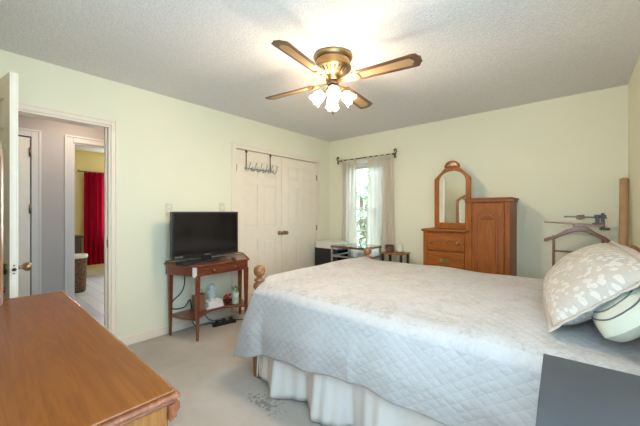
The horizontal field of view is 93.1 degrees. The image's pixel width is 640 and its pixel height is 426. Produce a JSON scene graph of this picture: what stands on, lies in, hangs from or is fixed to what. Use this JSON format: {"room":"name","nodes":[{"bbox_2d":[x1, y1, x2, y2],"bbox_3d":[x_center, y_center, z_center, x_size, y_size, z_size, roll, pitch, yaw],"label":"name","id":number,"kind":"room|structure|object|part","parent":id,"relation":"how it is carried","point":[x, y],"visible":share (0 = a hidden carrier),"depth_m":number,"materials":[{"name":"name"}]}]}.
{"room":"bedroom","nodes":[
{"label":"bedroom","id":0,"kind":"room"},
{"bbox_2d":[18,115,103,294],"bbox_3d":[-3.018,0.030,3.196,0.100,2.440,4.100,0,0,41],"label":"wall","id":1,"kind":"structure","parent":0,"point":[52,132],"depth_m":3.27,"materials":[{"name":"beige paint"}]},
{"bbox_2d":[18,136,30,296],"bbox_3d":[-3.250,0.235,2.866,0.054,2.010,0.750,0,0,41],"label":"door","id":2,"kind":"structure","parent":1,"relation":"in","point":[24,150],"depth_m":3.10,"materials":[{"name":"white paint"}]},
{"bbox_2d":[18,127,40,294],"bbox_3d":[-3.233,0.198,2.850,0.020,2.105,0.905,0,0,41],"label":"trim","id":3,"kind":"structure","parent":1,"relation":"attached to","point":[35,135],"depth_m":3.16,"materials":[{"name":"grey paint"}]},
{"bbox_2d":[64,134,103,299],"bbox_3d":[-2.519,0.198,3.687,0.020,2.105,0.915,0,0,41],"label":"trim","id":4,"kind":"structure","parent":1,"relation":"attached to","point":[69,140],"depth_m":3.37,"materials":[{"name":"grey paint"}]},
{"bbox_2d":[75,150,103,270],"bbox_3d":[-3.742,0.030,4.734,3.000,2.440,3.700,0,0,41],"label":"wall","id":5,"kind":"structure","parent":0,"point":[84,160],"depth_m":5.88,"materials":[{"name":"yellow paint"}]},
{"bbox_2d":[87,269,103,275],"bbox_3d":[-3.660,1.200,4.665,3.014,0.100,3.500,0,0,41],"label":"baseboard","id":6,"kind":"structure","parent":5,"relation":"attached to","point":[98,271],"depth_m":6.02,"materials":[{"name":"grey paint"}]},
{"bbox_3d":[-4.156,-0.780,6.308,0.124,0.050,1.445,0,0,40],"label":"curtain rod","id":7,"kind":"object","parent":5,"relation":"attached to","visible":0},
{"bbox_2d":[84,172,103,264],"bbox_3d":[-4.354,0.130,6.020,0.048,1.800,0.540,0,0,41],"label":"curtain","id":8,"kind":"object","parent":7,"relation":"hanging from","point":[93,182],"visible":0.6,"depth_m":5.93,"materials":[{"name":"red fabric"}]},
{"bbox_2d":[0,49,329,338],"bbox_3d":[-1.231,0.030,3.609,0.120,2.440,4.430,0,0,41],"label":"wall","id":9,"kind":"structure","parent":0,"point":[178,153],"depth_m":3.04,"materials":[{"name":"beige paint"}]},
{"bbox_2d":[0,71,31,298],"bbox_3d":[-2.038,0.232,1.896,0.811,2.020,0.181,0,0,32],"label":"door","id":10,"kind":"structure","parent":9,"relation":"in","point":[8,82],"depth_m":1.69,"materials":[{"name":"white paint"}]},
{"bbox_3d":[-1.788,0.320,1.676,0.060,0.060,0.073,0,0,32],"label":"knob","id":11,"kind":"part","parent":10,"relation":"part of","materials":[{"name":"gold metal"}]},
{"bbox_3d":[-2.043,0.232,1.899,0.800,2.020,0.035,0,0,32],"label":"panel","id":12,"kind":"part","parent":10,"relation":"part of","materials":[{"name":"white paint"}]},
{"bbox_3d":[-1.703,0.320,1.687,0.002,0.060,0.021,0,0,32],"label":"latch plate","id":13,"kind":"part","parent":10,"relation":"part of","materials":[{"name":"silver metal"}]},
{"bbox_3d":[-1.730,0.320,1.767,0.060,0.060,0.073,0,0,32],"label":"knob","id":14,"kind":"part","parent":10,"relation":"part of","materials":[{"name":"gold metal"}]},
{"bbox_2d":[18,101,117,337],"bbox_3d":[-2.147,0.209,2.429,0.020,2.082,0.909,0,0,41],"label":"trim","id":15,"kind":"structure","parent":9,"relation":"attached to","point":[21,105],"depth_m":2.75,"materials":[{"name":"beige paint"}]},
{"bbox_2d":[165,203,171,214],"bbox_3d":[-1.559,-0.030,3.126,0.009,0.116,0.072,0,0,41],"label":"light switch","id":16,"kind":"object","parent":9,"relation":"attached to","point":[168,207],"visible":0.86,"depth_m":3.12,"materials":[{"name":"white plastic"}]},
{"bbox_2d":[119,308,230,345],"bbox_3d":[-0.843,1.208,3.961,0.014,0.085,3.109,0,0,41],"label":"baseboard","id":17,"kind":"structure","parent":9,"relation":"attached to","point":[132,339],"depth_m":3.11,"materials":[{"name":"beige paint"}]},
{"bbox_2d":[219,203,224,211],"bbox_3d":[-1.159,-0.050,3.594,0.009,0.116,0.072,0,0,41],"label":"light switch","id":18,"kind":"object","parent":9,"relation":"attached to","point":[221,205],"visible":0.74,"depth_m":3.59,"materials":[{"name":"white plastic"}]},
{"bbox_2d":[236,149,282,311],"bbox_3d":[-0.781,0.228,4.018,0.108,2.020,0.760,0,0,41],"label":"door","id":19,"kind":"structure","parent":9,"relation":"in","point":[258,194],"depth_m":4.01,"materials":[{"name":"beige paint"}]},
{"bbox_2d":[244,150,277,173],"bbox_3d":[-0.779,-0.654,4.003,0.122,0.268,0.507,0,0,41],"label":"hook rack","id":20,"kind":"object","parent":19,"relation":"hanging from","point":[257,169],"visible":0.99,"depth_m":3.96,"materials":[{"name":"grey metal"}]},
{"bbox_2d":[232,142,319,314],"bbox_3d":[-0.538,0.199,4.313,0.020,2.102,1.644,0,0,41],"label":"trim","id":21,"kind":"structure","parent":9,"relation":"attached to","point":[234,145],"depth_m":4.00,"materials":[{"name":"beige paint"}]},
{"bbox_2d":[281,157,316,272],"bbox_3d":[-0.285,0.228,4.599,0.108,2.020,0.760,0,0,41],"label":"door","id":22,"kind":"structure","parent":9,"relation":"in","point":[298,178],"depth_m":4.57,"materials":[{"name":"beige paint"}]},
{"bbox_2d":[75,274,326,425],"bbox_3d":[-1.858,1.300,3.191,7.670,0.100,5.600,0,0,41],"label":"floor","id":23,"kind":"structure","parent":0,"point":[216,387],"depth_m":2.30,"materials":[{"name":"carpet"}]},
{"bbox_2d":[75,235,82,253],"bbox_3d":[-4.563,0.812,5.344,0.440,0.775,0.540,0,0,41],"label":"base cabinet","id":24,"kind":"object","parent":23,"relation":"on","point":[78,238],"visible":0.16,"depth_m":5.36,"materials":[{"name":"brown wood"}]},
{"bbox_3d":[-4.406,0.820,5.210,0.012,0.660,0.440,0,0,40],"label":"door","id":25,"kind":"part","parent":24,"relation":"part of","materials":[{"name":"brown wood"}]},
{"bbox_2d":[75,253,87,292],"bbox_3d":[-3.807,0.958,4.751,0.274,0.585,0.274,0,0,41],"label":"wicker hamper","id":26,"kind":"object","parent":23,"relation":"on","point":[80,258],"visible":0.59,"depth_m":4.70,"materials":[{"name":"brown wicker"}]},
{"bbox_2d":[0,139,180,425],"bbox_3d":[-1.059,0.380,1.098,1.495,1.740,0.484,0,0,41],"label":"dresser","id":27,"kind":"object","parent":23,"relation":"on","point":[60,366],"visible":1,"depth_m":0.84,"materials":[{"name":"orange wood"}]},
{"bbox_3d":[-1.163,-0.022,1.006,0.032,0.936,1.220,0,0,-41],"label":"mirror frame","id":28,"kind":"part","parent":27,"relation":"part of","materials":[{"name":"orange wood"}]},
{"bbox_3d":[-1.066,0.471,1.090,1.495,0.027,0.460,0,0,41],"label":"moulding","id":29,"kind":"part","parent":27,"relation":"part of","materials":[{"name":"brown wood"}]},
{"bbox_2d":[164,252,249,340],"bbox_3d":[-1.122,0.872,3.279,0.424,0.756,0.924,0,0,41],"label":"console table","id":30,"kind":"object","parent":23,"relation":"on","point":[197,270],"visible":0.96,"depth_m":3.07,"materials":[{"name":"brown wood"}]},
{"bbox_3d":[-1.516,0.932,3.070,0.042,0.635,0.042,0,0,40],"label":"leg","id":31,"kind":"part","parent":30,"relation":"part of","materials":[{"name":"brown wood"}]},
{"bbox_3d":[-1.186,0.932,2.933,0.042,0.635,0.042,0,0,40],"label":"leg","id":32,"kind":"part","parent":30,"relation":"part of","materials":[{"name":"brown wood"}]},
{"bbox_2d":[192,289,205,311],"bbox_3d":[-1.280,0.917,3.197,0.089,0.239,0.120,0,0,41],"label":"gift bag","id":33,"kind":"object","parent":30,"relation":"on","point":[202,295],"visible":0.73,"depth_m":3.18,"materials":[{"name":"brown paper"}]},
{"bbox_2d":[170,212,237,262],"bbox_3d":[-1.196,0.256,3.204,0.220,0.517,0.744,0,0,41],"label":"television","id":34,"kind":"object","parent":30,"relation":"on","point":[192,234],"visible":0.94,"depth_m":3.14,"materials":[{"name":"black plastic"}]},
{"bbox_2d":[170,297,243,320],"bbox_3d":[-1.125,1.046,3.275,0.359,0.018,0.848,0,0,40],"label":"shelf","id":35,"kind":"object","parent":30,"relation":"attached to","point":[188,314],"depth_m":3.13,"materials":[{"name":"brown wood"}]},
{"bbox_2d":[172,276,242,325],"bbox_3d":[-1.228,0.903,3.373,0.802,0.707,0.162,0,0,-33],"label":"power cable","id":36,"kind":"object","parent":30,"relation":"hanging from","point":[184,276],"visible":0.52,"depth_m":3.27,"materials":[{"name":"black plastic"}]},
{"bbox_3d":[-1.333,0.913,3.284,0.537,0.687,0.104,0,0,-36],"label":"cord","id":37,"kind":"part","parent":36,"relation":"part of","materials":[{"name":"black plastic"}]},
{"bbox_2d":[206,303,223,309],"bbox_3d":[-1.185,1.026,3.340,0.150,0.022,0.200,0,0,45],"label":"book","id":38,"kind":"object","parent":30,"relation":"on","point":[222,304],"visible":0.3,"depth_m":3.29,"materials":[{"name":"white paper"}]},
{"bbox_2d":[206,300,222,306],"bbox_3d":[-1.185,1.002,3.340,0.140,0.026,0.185,0,0,36],"label":"book","id":39,"kind":"object","parent":38,"relation":"on","point":[221,302],"visible":0.3,"depth_m":3.28,"materials":[{"name":"white paper"}]},
{"bbox_2d":[205,297,222,303],"bbox_3d":[-1.185,0.979,3.340,0.130,0.018,0.170,0,0,42],"label":"book","id":40,"kind":"object","parent":39,"relation":"on","point":[216,300],"visible":0.62,"depth_m":3.31,"materials":[{"name":"white paper"}]},
{"bbox_2d":[207,283,215,300],"bbox_3d":[-1.191,0.878,3.332,0.104,0.182,0.099,0,0,41],"label":"figurine","id":41,"kind":"object","parent":40,"relation":"on","point":[211,292],"visible":1,"depth_m":3.30,"materials":[{"name":"blue glass"}]},
{"bbox_3d":[-0.994,0.583,3.144,0.005,0.065,0.440,0,0,40],"label":"drawer","id":42,"kind":"part","parent":30,"relation":"part of","materials":[{"name":"brown wood"}]},
{"bbox_2d":[223,294,231,303],"bbox_3d":[-1.059,0.986,3.456,0.104,0.102,0.102,0,0,41],"label":"dish","id":43,"kind":"object","parent":30,"relation":"on","point":[227,299],"visible":0.98,"depth_m":3.44,"materials":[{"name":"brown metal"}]},
{"bbox_3d":[-1.059,1.017,3.456,0.104,0.040,0.102,0,0,40],"label":"dish","id":44,"kind":"part","parent":43,"relation":"part of","materials":[{"name":"brown metal"}]},
{"bbox_2d":[232,290,238,303],"bbox_3d":[-0.958,0.967,3.436,0.076,0.140,0.075,0,0,40],"label":"glass jar","id":45,"kind":"object","parent":30,"relation":"on","point":[235,294],"depth_m":3.41,"materials":[{"name":"white glass"}]},
{"bbox_2d":[232,285,240,303],"bbox_3d":[-0.952,0.932,3.429,0.107,0.210,0.096,0,0,20],"label":"potted plant","id":46,"kind":"object","parent":30,"relation":"on","point":[235,294],"visible":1,"depth_m":3.41,"materials":[{"name":"green plant"}]},
{"bbox_3d":[-0.977,0.932,3.701,0.042,0.635,0.042,0,0,40],"label":"leg","id":47,"kind":"part","parent":30,"relation":"part of","materials":[{"name":"brown wood"}]},
{"bbox_3d":[-0.824,0.932,3.373,0.042,0.635,0.042,0,0,40],"label":"leg","id":48,"kind":"part","parent":30,"relation":"part of","materials":[{"name":"brown wood"}]},
{"bbox_2d":[212,317,235,327],"bbox_3d":[-1.067,1.218,3.370,0.260,0.065,0.050,0,0,-37],"label":"power strip","id":49,"kind":"object","parent":23,"relation":"on","point":[224,321],"visible":1,"depth_m":3.35,"materials":[{"name":"black plastic"}]},
{"bbox_2d":[315,247,350,265],"bbox_3d":[0.200,0.900,4.707,0.420,0.700,0.358,0,0,41],"label":"base cabinet","id":50,"kind":"object","parent":23,"relation":"on","point":[322,255],"visible":0.13,"depth_m":4.62,"materials":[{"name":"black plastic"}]},
{"bbox_2d":[315,239,349,248],"bbox_3d":[0.199,0.500,4.706,0.412,0.100,0.352,0,0,41],"label":"storage box","id":51,"kind":"object","parent":50,"relation":"on","point":[327,244],"visible":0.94,"depth_m":4.62,"materials":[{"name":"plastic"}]},
{"bbox_3d":[0.299,0.900,4.824,0.382,0.660,0.015,0,0,40],"label":"panel","id":52,"kind":"part","parent":50,"relation":"part of","materials":[{"name":"black plastic"}]},
{"bbox_2d":[331,243,381,261],"bbox_3d":[0.508,0.860,4.274,0.570,0.780,0.440,0,0,41],"label":"glass desk","id":53,"kind":"object","parent":23,"relation":"on","point":[354,246],"visible":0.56,"depth_m":4.24,"materials":[{"name":"clear glass"}]},
{"bbox_3d":[0.501,0.618,4.267,0.554,0.025,0.405,0,0,40],"label":"rail","id":54,"kind":"part","parent":53,"relation":"part of","materials":[{"name":"metal"}]},
{"bbox_3d":[0.508,0.475,4.274,0.562,0.010,0.432,0,0,40],"label":"glass","id":55,"kind":"part","parent":53,"relation":"part of","materials":[{"name":"clear glass"}]},
{"bbox_3d":[0.508,0.490,4.274,0.570,0.019,0.440,0,0,40],"label":"frame","id":56,"kind":"part","parent":53,"relation":"part of","materials":[{"name":"brown wood"}]},
{"bbox_2d":[380,251,409,263],"bbox_3d":[1.005,0.892,4.040,0.320,0.715,0.270,0,0,41],"label":"side table","id":57,"kind":"object","parent":23,"relation":"on","point":[383,252],"visible":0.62,"depth_m":4.00,"materials":[{"name":"brown wood"}]},
{"bbox_2d":[385,244,393,251],"bbox_3d":[0.935,0.488,4.067,0.126,0.094,0.126,0,0,41],"label":"basket","id":58,"kind":"object","parent":57,"relation":"on","point":[388,247],"visible":1,"depth_m":4.02,"materials":[{"name":"wicker"}]},
{"bbox_2d":[395,244,403,252],"bbox_3d":[1.055,0.480,3.991,0.120,0.110,0.120,0,0,41],"label":"candle jar","id":59,"kind":"object","parent":57,"relation":"on","point":[399,246],"visible":1,"depth_m":3.96,"materials":[{"name":"white ceramic"}]},
{"bbox_2d":[397,244,402,251],"bbox_3d":[1.055,0.474,3.991,0.070,0.098,0.070,0,0,40],"label":"cup","id":60,"kind":"object","parent":59,"relation":"on","point":[399,246],"depth_m":3.97,"materials":[{"name":"beige ceramic"}]},
{"bbox_2d":[253,245,639,378],"bbox_3d":[0.856,0.740,2.215,2.237,1.020,1.662,0,0,41],"label":"bed","id":61,"kind":"object","parent":23,"relation":"on","point":[259,270],"visible":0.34,"depth_m":2.29,"materials":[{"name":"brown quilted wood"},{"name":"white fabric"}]},
{"bbox_3d":[-0.462,0.828,2.315,0.102,0.845,0.102,0,0,40],"label":"post","id":62,"kind":"part","parent":61,"relation":"part of","materials":[{"name":"brown wood"}]},
{"bbox_2d":[256,356,445,425],"bbox_3d":[0.283,1.063,1.579,2.071,0.362,0.126,0,0,41],"label":"bed skirt","id":63,"kind":"object","parent":61,"relation":"hanging from","point":[331,401],"visible":0.58,"depth_m":1.75,"materials":[{"name":"beige fabric"}]},
{"bbox_3d":[0.551,0.828,3.501,0.102,0.845,0.102,0,0,40],"label":"post","id":64,"kind":"part","parent":61,"relation":"part of","materials":[{"name":"brown wood"}]},
{"bbox_2d":[233,257,639,425],"bbox_3d":[0.770,0.786,2.238,2.208,0.583,1.800,0,0,41],"label":"quilt","id":65,"kind":"object","parent":61,"relation":"on","point":[448,346],"visible":0.92,"depth_m":1.56,"materials":[{"name":"white fabric"}]},
{"bbox_2d":[542,240,639,332],"bbox_3d":[1.402,0.348,1.598,0.367,0.342,1.156,0,0,35],"label":"floral pillow","id":66,"kind":"object","parent":65,"relation":"on","point":[587,278],"visible":0.94,"depth_m":1.30,"materials":[{"name":"fabric"}]},
{"bbox_2d":[591,288,639,341],"bbox_3d":[1.325,0.377,1.344,0.221,0.241,0.806,0,0,41],"label":"pillow","id":67,"kind":"object","parent":65,"relation":"on","point":[618,320],"visible":0.4,"depth_m":1.09,"materials":[{"name":"fabric"}]},
{"bbox_3d":[2.174,0.740,2.115,0.102,1.020,0.102,0,0,40],"label":"post","id":68,"kind":"part","parent":61,"relation":"part of","materials":[{"name":"brown wood"}]},
{"bbox_2d":[421,161,518,275],"bbox_3d":[1.709,0.324,3.490,0.945,1.853,0.473,0,0,41],"label":"chest","id":69,"kind":"object","parent":23,"relation":"on","point":[468,233],"visible":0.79,"depth_m":3.32,"materials":[{"name":"brown wood"}]},
{"bbox_3d":[1.261,0.710,3.628,0.045,0.960,0.015,0,0,40],"label":"corner post","id":70,"kind":"part","parent":69,"relation":"part of","materials":[{"name":"brown wood"}]},
{"bbox_3d":[1.434,0.565,3.471,0.412,0.200,0.028,0,0,40],"label":"drawer","id":71,"kind":"part","parent":69,"relation":"part of","materials":[{"name":"brown wood"}]},
{"bbox_3d":[1.434,0.352,3.471,0.412,0.175,0.028,0,0,40],"label":"drawer","id":72,"kind":"part","parent":69,"relation":"part of","materials":[{"name":"brown wood"}]},
{"bbox_2d":[439,171,465,222],"bbox_3d":[1.554,-0.178,3.562,0.297,0.607,0.005,0,0,40],"label":"mirror glass","id":73,"kind":"object","parent":69,"relation":"attached to","point":[452,184],"depth_m":3.56,"materials":[{"name":"silver mirror"}]},
{"bbox_3d":[1.556,-0.173,3.564,0.407,0.744,0.030,0,0,40],"label":"mirror frame","id":74,"kind":"part","parent":69,"relation":"part of","materials":[{"name":"brown wood"}]},
{"bbox_3d":[1.625,0.542,3.317,0.068,1.295,0.015,0,0,40],"label":"corner post","id":75,"kind":"part","parent":69,"relation":"part of","materials":[{"name":"brown wood"}]},
{"bbox_3d":[1.759,0.513,3.183,0.146,1.035,0.006,0,0,40],"label":"arched panel","id":76,"kind":"part","parent":69,"relation":"part of","materials":[{"name":"brown wood"}]},
{"bbox_3d":[1.767,0.517,3.193,0.300,1.225,0.019,0,0,40],"label":"cabinet door","id":77,"kind":"part","parent":69,"relation":"part of","materials":[{"name":"brown wood"}]},
{"bbox_3d":[1.759,0.512,3.183,0.206,1.095,0.007,0,0,40],"label":"arch moulding","id":78,"kind":"part","parent":69,"relation":"part of","materials":[{"name":"brown wood"}]},
{"bbox_3d":[1.758,-0.121,3.166,0.450,0.022,0.006,0,0,40],"label":"dentil moulding","id":79,"kind":"part","parent":69,"relation":"part of","materials":[{"name":"brown wood"}]},
{"bbox_3d":[1.889,-0.128,3.344,0.465,0.045,0.460,0,0,40],"label":"cornice","id":80,"kind":"part","parent":69,"relation":"part of","materials":[{"name":"brown wood"}]},
{"bbox_3d":[1.904,0.542,3.078,0.048,1.295,0.015,0,0,40],"label":"corner post","id":81,"kind":"part","parent":69,"relation":"part of","materials":[{"name":"brown wood"}]},
{"bbox_2d":[544,213,610,265],"bbox_3d":[2.453,0.630,2.902,0.498,1.240,0.320,0,0,41],"label":"stand","id":82,"kind":"object","parent":23,"relation":"on","point":[602,216],"visible":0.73,"depth_m":2.87,"materials":[{"name":"brown wood"}]},
{"bbox_2d":[535,354,639,425],"bbox_3d":[0.760,0.865,0.739,0.418,0.770,0.457,0,0,38],"label":"nightstand","id":83,"kind":"object","parent":23,"relation":"on","point":[571,392],"visible":1,"depth_m":0.79,"materials":[{"name":"grey wood"}]},
{"bbox_2d":[619,178,628,245],"bbox_3d":[2.625,0.468,2.623,0.461,1.554,0.062,0,0,-43],"label":"cardboard tube","id":84,"kind":"object","parent":23,"relation":"on","point":[623,182],"visible":0.44,"depth_m":2.69,"materials":[{"name":"brown cardboard"}]},
{"bbox_2d":[0,0,639,152],"bbox_3d":[-1.867,-1.240,3.226,8.010,0.100,5.840,0,0,41],"label":"ceiling","id":85,"kind":"structure","parent":0,"point":[478,56],"depth_m":2.21,"materials":[{"name":"white paint"}]},
{"bbox_2d":[265,40,421,113],"bbox_3d":[0.100,-0.970,2.329,0.992,0.440,0.992,0,0,-13],"label":"ceiling fan","id":86,"kind":"object","parent":85,"relation":"hanging from","point":[331,64],"visible":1,"depth_m":2.22,"materials":[{"name":"brown wood"}]},
{"bbox_3d":[-0.251,-1.000,2.551,0.500,0.006,0.132,0,12,32],"label":"fan blade","id":87,"kind":"part","parent":86,"relation":"part of","materials":[{"name":"brown wood"}]},
{"bbox_3d":[-0.260,-1.000,2.557,0.380,0.008,0.074,0,12,32],"label":"cane panel","id":88,"kind":"part","parent":86,"relation":"part of","materials":[{"name":"brown wicker"}]},
{"bbox_3d":[-0.122,-1.000,1.979,0.132,0.006,0.500,14,7,32],"label":"fan blade","id":89,"kind":"part","parent":86,"relation":"part of","materials":[{"name":"brown wood"}]},
{"bbox_3d":[-0.127,-1.000,1.970,0.074,0.008,0.380,14,7,32],"label":"cane panel","id":90,"kind":"part","parent":86,"relation":"part of","materials":[{"name":"brown wicker"}]},
{"bbox_3d":[-0.030,-0.869,2.329,0.119,0.118,0.114,0,0,40],"label":"lamp shade","id":91,"kind":"part","parent":86,"relation":"part of","materials":[{"name":"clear glass"}]},
{"bbox_3d":[0.099,-0.869,2.459,0.114,0.118,0.119,0,0,40],"label":"lamp shade","id":92,"kind":"part","parent":86,"relation":"part of","materials":[{"name":"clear glass"}]},
{"bbox_3d":[0.100,-0.869,2.200,0.114,0.118,0.119,0,0,40],"label":"lamp shade","id":93,"kind":"part","parent":86,"relation":"part of","materials":[{"name":"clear glass"}]},
{"bbox_3d":[0.229,-0.869,2.330,0.119,0.118,0.114,0,0,40],"label":"lamp shade","id":94,"kind":"part","parent":86,"relation":"part of","materials":[{"name":"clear glass"}]},
{"bbox_3d":[0.327,-1.000,2.689,0.074,0.008,0.380,-14,-7,32],"label":"cane panel","id":95,"kind":"part","parent":86,"relation":"part of","materials":[{"name":"brown wicker"}]},
{"bbox_3d":[0.321,-1.000,2.680,0.132,0.006,0.500,-14,-7,32],"label":"fan blade","id":96,"kind":"part","parent":86,"relation":"part of","materials":[{"name":"brown wood"}]},
{"bbox_3d":[0.451,-1.000,2.108,0.500,0.006,0.132,0,-12,32],"label":"fan blade","id":97,"kind":"part","parent":86,"relation":"part of","materials":[{"name":"brown wood"}]},
{"bbox_3d":[0.459,-1.000,2.102,0.380,0.008,0.074,0,-12,32],"label":"cane panel","id":98,"kind":"part","parent":86,"relation":"part of","materials":[{"name":"brown wicker"}]},
{"bbox_2d":[330,85,627,279],"bbox_3d":[1.565,0.030,4.042,3.570,2.440,0.140,0,0,41],"label":"wall","id":99,"kind":"structure","parent":0,"point":[561,157],"depth_m":3.33,"materials":[{"name":"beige paint"}]},
{"bbox_2d":[344,157,387,257],"bbox_3d":[0.731,-0.040,4.721,0.780,1.540,0.150,0,0,41],"label":"window","id":100,"kind":"structure","parent":99,"relation":"in","point":[362,165],"depth_m":4.75,"materials":[{"name":"white plastic"}]},
{"bbox_3d":[0.749,-0.040,4.742,0.590,1.350,0.055,0,0,40],"label":"sash","id":101,"kind":"part","parent":100,"relation":"part of","materials":[{"name":"white plastic"}]},
{"bbox_3d":[0.751,-0.040,4.744,0.660,1.420,0.090,0,0,40],"label":"frame","id":102,"kind":"part","parent":100,"relation":"part of","materials":[{"name":"white plastic"}]},
{"bbox_2d":[337,148,396,163],"bbox_3d":[0.699,-0.832,4.621,1.061,0.129,0.101,0,0,41],"label":"curtain rod","id":103,"kind":"object","parent":99,"relation":"attached to","point":[394,154],"visible":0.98,"depth_m":4.53,"materials":[{"name":"brown metal"}]},
{"bbox_2d":[342,158,357,257],"bbox_3d":[0.452,0.191,4.782,0.311,2.058,0.071,0,0,41],"label":"window curtain","id":104,"kind":"object","parent":103,"relation":"hanging from","point":[349,191],"visible":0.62,"depth_m":4.77,"materials":[{"name":"white fabric"}]},
{"bbox_3d":[0.674,-0.825,4.593,0.980,0.016,0.016,0,0,40],"label":"rod","id":105,"kind":"part","parent":103,"relation":"part of","materials":[{"name":"brown metal"}]},
{"bbox_2d":[367,153,394,261],"bbox_3d":[0.884,0.191,4.414,0.463,2.058,0.071,0,0,41],"label":"window curtain","id":106,"kind":"object","parent":103,"relation":"hanging from","point":[380,231],"visible":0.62,"depth_m":4.41,"materials":[{"name":"white fabric"}]},
{"bbox_2d":[628,55,639,247],"bbox_3d":[1.583,0.030,1.206,0.140,2.440,4.430,0,0,41],"label":"wall","id":107,"kind":"structure","parent":0,"point":[634,83],"depth_m":2.50,"materials":[{"name":"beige paint"}]},
{"label":"outside","id":108,"kind":"structure","parent":0,"visible":0},
{"bbox_3d":[11.522,1.850,15.369,20.000,0.100,29.700,0,0,40],"label":"ground","id":109,"kind":"structure","parent":108,"visible":0},
{"bbox_2d":[357,169,367,243],"bbox_3d":[1.075,0.322,8.284,1.954,2.983,1.878,0,0,-17],"label":"tree","id":110,"kind":"object","parent":109,"relation":"on","point":[361,214],"visible":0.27,"depth_m":8.12,"materials":[{"name":"green plant"}]},
{"bbox_2d":[357,171,367,242],"bbox_3d":[1.850,-0.473,12.425,3.351,4.571,3.215,0,0,-20],"label":"tree","id":111,"kind":"object","parent":109,"relation":"on","point":[365,205],"visible":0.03,"depth_m":12.31,"materials":[{"name":"green plant"}]}
]}

